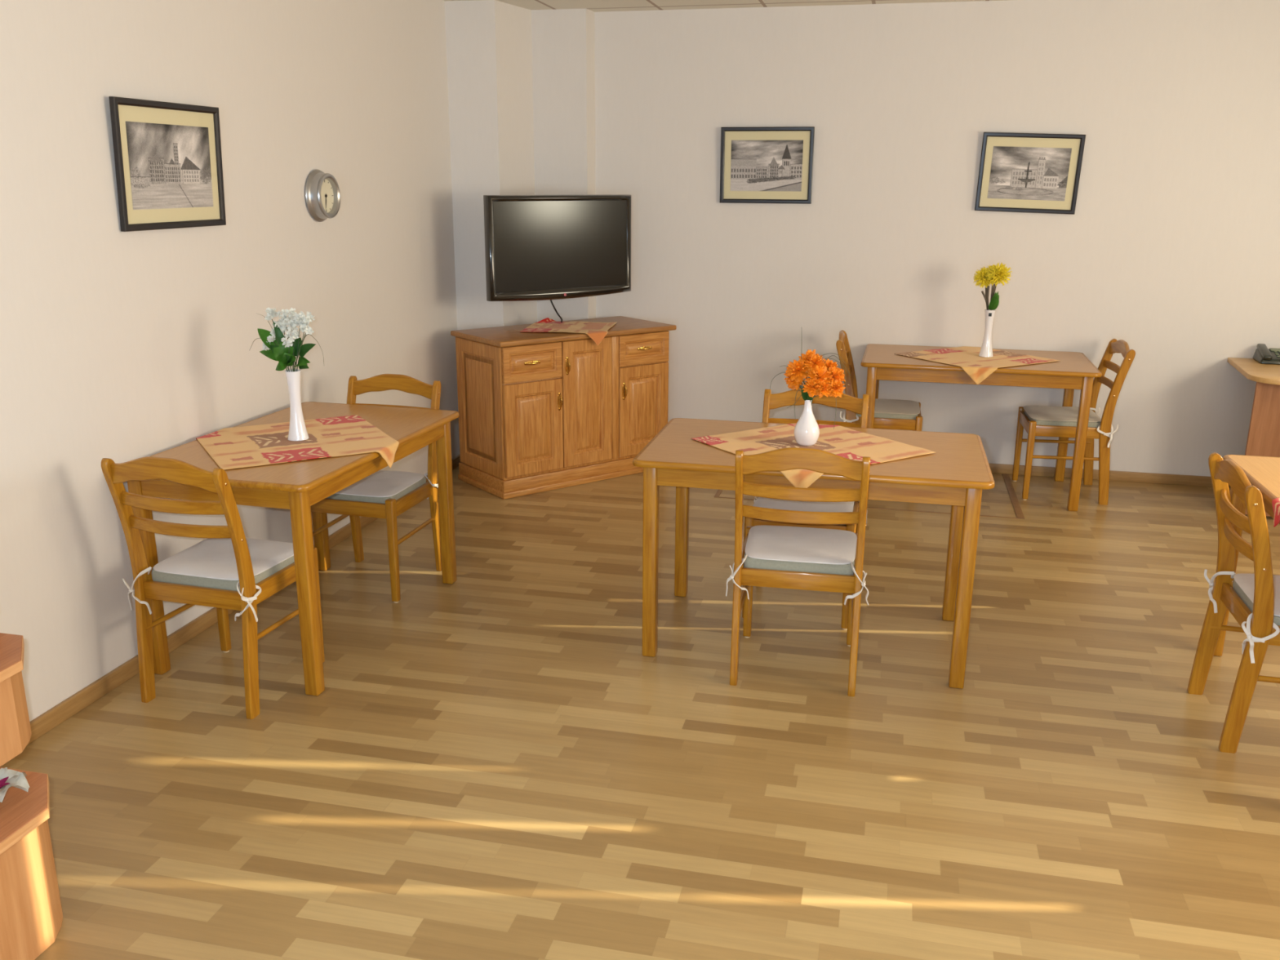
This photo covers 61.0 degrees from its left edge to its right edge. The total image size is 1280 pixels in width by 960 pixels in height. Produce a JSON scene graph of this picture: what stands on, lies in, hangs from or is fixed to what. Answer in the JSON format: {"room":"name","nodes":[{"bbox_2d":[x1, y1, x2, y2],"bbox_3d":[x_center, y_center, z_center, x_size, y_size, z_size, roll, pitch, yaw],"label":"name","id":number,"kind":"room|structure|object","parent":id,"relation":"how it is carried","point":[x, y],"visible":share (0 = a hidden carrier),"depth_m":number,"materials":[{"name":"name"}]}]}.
{"room":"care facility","nodes":[
{"label":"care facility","id":0,"kind":"room"},
{"bbox_2d":[0,0,460,721],"bbox_3d":[-2.184,-0.189,2.044,0.120,2.630,9.190,4,16,12],"label":"wall","id":1,"kind":"structure","parent":0,"point":[117,345],"depth_m":3.94,"materials":[{"name":"paint"}]},
{"bbox_2d":[108,96,226,231],"bbox_3d":[-1.643,-1.104,3.818,0.033,0.425,0.575,4,16,12],"label":"framed picture","id":2,"kind":"object","parent":1,"relation":"attached to","point":[168,156],"visible":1,"depth_m":3.79,"materials":[{"name":"black"}]},
{"bbox_2d":[26,454,460,745],"bbox_3d":[-2.111,1.038,2.430,0.016,0.060,9.070,4,16,12],"label":"baseboard","id":3,"kind":"structure","parent":1,"relation":"attached to","point":[56,715],"depth_m":3.73,"materials":[{"name":"brown wood"}]},
{"bbox_2d":[304,168,340,222],"bbox_3d":[-1.401,-1.259,4.812,0.066,0.226,0.226,4,16,12],"label":"wall clock","id":4,"kind":"object","parent":1,"relation":"attached to","point":[322,190],"visible":1,"depth_m":4.78,"materials":[{"name":"silver metal"}]},
{"bbox_2d":[444,0,595,329],"bbox_3d":[-0.716,-1.455,6.634,0.828,2.630,0.750,4,16,12],"label":"wall","id":5,"kind":"structure","parent":0,"point":[521,82],"depth_m":6.31,"materials":[{"name":"paint"}]},
{"bbox_2d":[483,194,631,301],"bbox_3d":[-0.520,-1.333,6.190,0.955,0.571,0.328,-11,19,-36],"label":"television","id":6,"kind":"object","parent":5,"relation":"attached to","point":[538,247],"visible":1,"depth_m":6.05,"materials":[{"name":"black plastic"}]},
{"bbox_2d":[550,299,562,322],"bbox_3d":[-0.476,-1.022,6.256,0.030,0.250,0.186,5,16,18],"label":"power cable","id":7,"kind":"object","parent":6,"relation":"hanging from","point":[556,311],"visible":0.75,"depth_m":6.22,"materials":[{"name":"black plastic"}]},
{"bbox_2d":[0,466,1279,959],"bbox_3d":[0.694,1.218,2.140,5.870,0.100,9.940,4,16,12],"label":"floor","id":8,"kind":"structure","parent":0,"point":[491,763],"depth_m":3.26,"materials":[{"name":"laminate"}]},
{"bbox_2d":[0,632,62,959],"bbox_3d":[-1.756,0.721,2.086,0.776,0.860,1.651,4,16,12],"label":"plant stand","id":9,"kind":"object","parent":8,"relation":"on","point":[31,914],"visible":1,"depth_m":2.42,"materials":[{"name":"brown wood"}]},
{"bbox_2d":[0,632,22,671],"bbox_3d":[-1.862,0.573,1.991,0.590,0.026,1.500,4,16,12],"label":"shelf","id":10,"kind":"object","parent":9,"relation":"attached to","point":[11,645],"depth_m":2.55,"materials":[{"name":"brown wood"}]},
{"bbox_2d":[0,767,30,802],"bbox_3d":[-1.416,0.682,2.384,0.138,0.056,0.140,4,16,12],"label":"flower","id":11,"kind":"object","parent":9,"relation":"on","point":[9,778],"visible":1,"depth_m":2.40,"materials":[{"name":"white plant"}]},
{"bbox_2d":[0,767,47,843],"bbox_3d":[-1.794,0.843,1.953,0.775,0.026,1.320,4,16,12],"label":"shelf","id":12,"kind":"object","parent":9,"relation":"attached to","point":[21,811],"depth_m":2.37,"materials":[{"name":"brown wood"}]},
{"bbox_2d":[101,456,324,719],"bbox_3d":[-1.401,0.290,3.636,0.433,0.865,0.490,5,16,15],"label":"dining chair","id":13,"kind":"object","parent":8,"relation":"on","point":[224,595],"visible":0.8,"depth_m":3.47,"materials":[{"name":"brown wood"}]},
{"bbox_2d":[122,537,293,622],"bbox_3d":[-1.397,0.331,3.662,0.482,0.154,0.436,5,16,15],"label":"seat cushion","id":14,"kind":"object","parent":13,"relation":"on","point":[213,558],"visible":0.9,"depth_m":3.61,"materials":[{"name":"fabric"}]},
{"bbox_2d":[127,401,459,696],"bbox_3d":[-1.258,0.200,4.176,0.735,0.750,1.214,4,16,14],"label":"dining table","id":15,"kind":"object","parent":8,"relation":"on","point":[297,486],"visible":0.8,"depth_m":3.71,"materials":[{"name":"brown wood"}]},
{"bbox_2d":[195,414,399,469],"bbox_3d":[-1.271,-0.111,4.029,0.641,0.084,0.639,-8,18,-29],"label":"table cloth","id":16,"kind":"object","parent":15,"relation":"on","point":[251,446],"visible":0.96,"depth_m":3.97,"materials":[{"name":"beige fabric"}]},
{"bbox_2d":[284,368,309,440],"bbox_3d":[-1.265,-0.276,3.990,0.076,0.255,0.076,4,16,12],"label":"vase","id":17,"kind":"object","parent":16,"relation":"on","point":[297,428],"visible":1,"depth_m":3.98,"materials":[{"name":"white ceramic"}]},
{"bbox_2d":[248,307,324,372],"bbox_3d":[-1.286,-0.492,3.926,0.351,0.255,0.111,10,18,32],"label":"flower bouquet","id":18,"kind":"object","parent":17,"relation":"in","point":[286,352],"visible":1,"depth_m":3.91,"materials":[{"name":"green plant"}]},
{"bbox_2d":[310,373,441,602],"bbox_3d":[-1.133,0.014,4.633,0.433,0.865,0.490,5,16,15],"label":"dining chair","id":19,"kind":"object","parent":8,"relation":"on","point":[388,508],"visible":0.49,"depth_m":4.67,"materials":[{"name":"brown wood"}]},
{"bbox_2d":[334,470,438,498],"bbox_3d":[-1.139,0.054,4.630,0.483,0.137,0.436,5,16,15],"label":"seat cushion","id":20,"kind":"object","parent":19,"relation":"on","point":[381,483],"visible":0.55,"depth_m":4.53,"materials":[{"name":"fabric"}]},
{"bbox_2d":[450,315,676,499],"bbox_3d":[-0.423,-0.456,6.340,1.190,0.865,0.556,-11,19,-36],"label":"base cabinet","id":21,"kind":"object","parent":8,"relation":"on","point":[538,411],"visible":0.97,"depth_m":6.08,"materials":[{"name":"brown wood"}]},
{"bbox_2d":[520,317,616,345],"bbox_3d":[-0.399,-0.855,6.226,0.479,0.104,0.478,2,16,7],"label":"cloth","id":22,"kind":"object","parent":21,"relation":"on","point":[597,331],"visible":1,"depth_m":6.17,"materials":[{"name":"beige fabric"}]},
{"bbox_2d":[729,447,870,696],"bbox_3d":[0.561,0.255,3.803,0.433,0.865,0.490,3,16,11],"label":"dining chair","id":23,"kind":"object","parent":8,"relation":"on","point":[837,578],"visible":0.9,"depth_m":3.60,"materials":[{"name":"brown wood"}]},
{"bbox_2d":[725,524,868,604],"bbox_3d":[0.564,0.296,3.829,0.482,0.150,0.436,3,16,11],"label":"seat cushion","id":24,"kind":"object","parent":23,"relation":"on","point":[778,543],"visible":0.99,"depth_m":3.79,"materials":[{"name":"fabric"}]},
{"bbox_2d":[742,387,869,629],"bbox_3d":[0.671,0.092,4.390,0.433,0.865,0.490,4,16,14],"label":"dining chair","id":25,"kind":"object","parent":8,"relation":"on","point":[858,406],"visible":0.31,"depth_m":4.46,"materials":[{"name":"brown wood"}]},
{"bbox_2d":[752,496,866,523],"bbox_3d":[0.668,0.142,4.389,0.482,0.156,0.436,4,16,14],"label":"seat cushion","id":26,"kind":"object","parent":25,"relation":"on","point":[809,506],"visible":0.3,"depth_m":4.26,"materials":[{"name":"fabric"}]},
{"bbox_2d":[632,417,995,688],"bbox_3d":[0.637,0.239,4.078,1.214,0.750,0.735,4,16,12],"label":"dining table","id":27,"kind":"object","parent":8,"relation":"on","point":[956,475],"visible":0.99,"depth_m":3.79,"materials":[{"name":"brown wood"}]},
{"bbox_2d":[691,422,935,488],"bbox_3d":[0.624,-0.091,3.989,0.635,0.079,0.631,-9,18,-31],"label":"table cloth","id":28,"kind":"object","parent":27,"relation":"on","point":[841,441],"visible":0.66,"depth_m":3.98,"materials":[{"name":"beige fabric"}]},
{"bbox_2d":[793,400,819,446],"bbox_3d":[0.610,-0.211,3.960,0.094,0.168,0.094,4,16,12],"label":"vase","id":29,"kind":"object","parent":28,"relation":"on","point":[806,430],"visible":1,"depth_m":3.94,"materials":[{"name":"white ceramic"}]},
{"bbox_2d":[768,349,850,429],"bbox_3d":[0.609,-0.368,3.913,0.300,0.360,0.149,9,18,29],"label":"flower bouquet","id":30,"kind":"object","parent":29,"relation":"in","point":[811,365],"visible":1,"depth_m":3.87,"materials":[{"name":"orange plant"}]},
{"bbox_2d":[835,329,922,431],"bbox_3d":[1.356,-0.406,6.201,0.490,0.865,0.433,4,16,12],"label":"dining chair","id":31,"kind":"object","parent":8,"relation":"on","point":[882,420],"visible":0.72,"depth_m":6.00,"materials":[{"name":"brown wood"}]},
{"bbox_2d":[840,398,919,422],"bbox_3d":[1.371,-0.367,6.209,0.436,0.139,0.482,4,16,12],"label":"seat cushion","id":32,"kind":"object","parent":31,"relation":"on","point":[882,406],"visible":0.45,"depth_m":6.10,"materials":[{"name":"beige fabric"}]},
{"bbox_2d":[860,343,1102,511],"bbox_3d":[1.855,-0.318,6.106,1.214,0.750,0.735,4,16,13],"label":"dining table","id":33,"kind":"object","parent":8,"relation":"on","point":[1073,371],"visible":0.8,"depth_m":5.76,"materials":[{"name":"brown wood"}]},
{"bbox_2d":[895,346,1059,385],"bbox_3d":[1.853,-0.634,5.996,0.627,0.095,0.629,-9,18,-30],"label":"table cloth","id":34,"kind":"object","parent":33,"relation":"on","point":[978,368],"visible":0.95,"depth_m":5.91,"materials":[{"name":"beige fabric"}]},
{"bbox_2d":[978,309,995,357],"bbox_3d":[1.916,-0.809,5.976,0.076,0.255,0.076,4,16,12],"label":"vase","id":35,"kind":"object","parent":34,"relation":"on","point":[986,350],"visible":1,"depth_m":5.96,"materials":[{"name":"white ceramic"}]},
{"bbox_2d":[973,262,1012,310],"bbox_3d":[1.913,-1.038,5.916,0.201,0.301,0.169,4,16,12],"label":"flower bouquet","id":36,"kind":"object","parent":35,"relation":"in","point":[995,273],"visible":1,"depth_m":5.89,"materials":[{"name":"yellow plant"}]},
{"bbox_2d":[1012,338,1135,505],"bbox_3d":[2.382,-0.348,6.012,0.490,0.865,0.433,3,16,10],"label":"dining chair","id":37,"kind":"object","parent":8,"relation":"on","point":[1033,428],"visible":0.9,"depth_m":5.87,"materials":[{"name":"brown wood"}]},
{"bbox_2d":[1022,405,1118,448],"bbox_3d":[2.367,-0.309,6.025,0.436,0.144,0.482,3,16,10],"label":"seat cushion","id":38,"kind":"object","parent":37,"relation":"on","point":[1035,412],"visible":0.84,"depth_m":5.95,"materials":[{"name":"beige fabric"}]},
{"bbox_2d":[1186,452,1279,753],"bbox_3d":[2.036,0.380,3.386,0.490,0.865,0.433,4,16,13],"label":"dining chair","id":39,"kind":"object","parent":8,"relation":"on","point":[1227,593],"visible":0.98,"depth_m":3.31,"materials":[{"name":"brown wood"}]},
{"bbox_2d":[1204,568,1279,663],"bbox_3d":[2.051,0.425,3.395,0.436,0.156,0.482,4,16,13],"label":"seat cushion","id":40,"kind":"object","parent":39,"relation":"on","point":[1246,582],"visible":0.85,"depth_m":3.41,"materials":[{"name":"fabric"}]},
{"bbox_2d":[1213,454,1279,656],"bbox_3d":[2.311,0.447,3.364,0.735,0.750,1.214,4,16,12],"label":"dining table","id":41,"kind":"object","parent":8,"relation":"on","point":[1263,473],"visible":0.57,"depth_m":3.74,"materials":[{"name":"brown wood"}]},
{"bbox_2d":[1271,497,1279,527],"bbox_3d":[2.296,0.134,3.207,0.626,0.073,0.626,-9,18,-31],"label":"table cloth","id":42,"kind":"object","parent":41,"relation":"on","point":[1275,502],"visible":1,"depth_m":3.30,"materials":[{"name":"red fabric"}]},
{"bbox_2d":[1226,357,1279,516],"bbox_3d":[3.623,-0.203,5.735,0.965,0.748,0.723,4,16,12],"label":"desk","id":43,"kind":"object","parent":8,"relation":"on","point":[1264,432],"visible":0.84,"depth_m":5.54,"materials":[{"name":"brown wood"}]},
{"bbox_2d":[1253,343,1279,364],"bbox_3d":[3.453,-0.683,5.899,0.178,0.088,0.182,5,16,15],"label":"telephone","id":44,"kind":"object","parent":43,"relation":"on","point":[1263,355],"visible":1,"depth_m":5.88,"materials":[{"name":"black plastic"}]},
{"bbox_2d":[443,0,1004,12],"bbox_3d":[0.710,-1.412,1.409,5.870,0.100,9.940,4,16,12],"label":"ceiling","id":45,"kind":"structure","parent":0,"point":[596,6],"depth_m":6.02,"materials":[{"name":"paint"}]},
{"bbox_2d":[594,0,1279,476],"bbox_3d":[2.201,-1.333,6.259,5.050,2.630,0.200,4,16,12],"label":"wall","id":46,"kind":"structure","parent":0,"point":[1169,249],"depth_m":6.19,"materials":[{"name":"paint"}]},
{"bbox_2d":[720,126,814,204],"bbox_3d":[0.738,-1.837,6.341,0.540,0.428,0.033,4,16,12],"label":"framed picture","id":47,"kind":"object","parent":46,"relation":"attached to","point":[772,164],"visible":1,"depth_m":6.34,"materials":[{"name":"black"}]},
{"bbox_2d":[714,473,1024,519],"bbox_3d":[1.305,0.030,6.239,1.632,0.004,0.910,4,16,12],"label":"trim","id":48,"kind":"structure","parent":46,"relation":"attached to","point":[1019,513],"depth_m":5.94,"materials":[{"name":"brown wood"}]},
{"bbox_2d":[974,132,1085,214],"bbox_3d":[2.163,-1.705,6.035,0.547,0.438,0.033,4,16,12],"label":"framed picture","id":49,"kind":"object","parent":46,"relation":"attached to","point":[1019,172],"visible":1,"depth_m":6.04,"materials":[{"name":"black"}]},
{"bbox_2d":[988,462,1230,488],"bbox_3d":[2.102,-0.071,6.517,4.890,0.058,0.016,4,16,12],"label":"baseboard","id":50,"kind":"structure","parent":46,"relation":"attached to","point":[1123,476],"depth_m":6.34,"materials":[{"name":"brown wood"}]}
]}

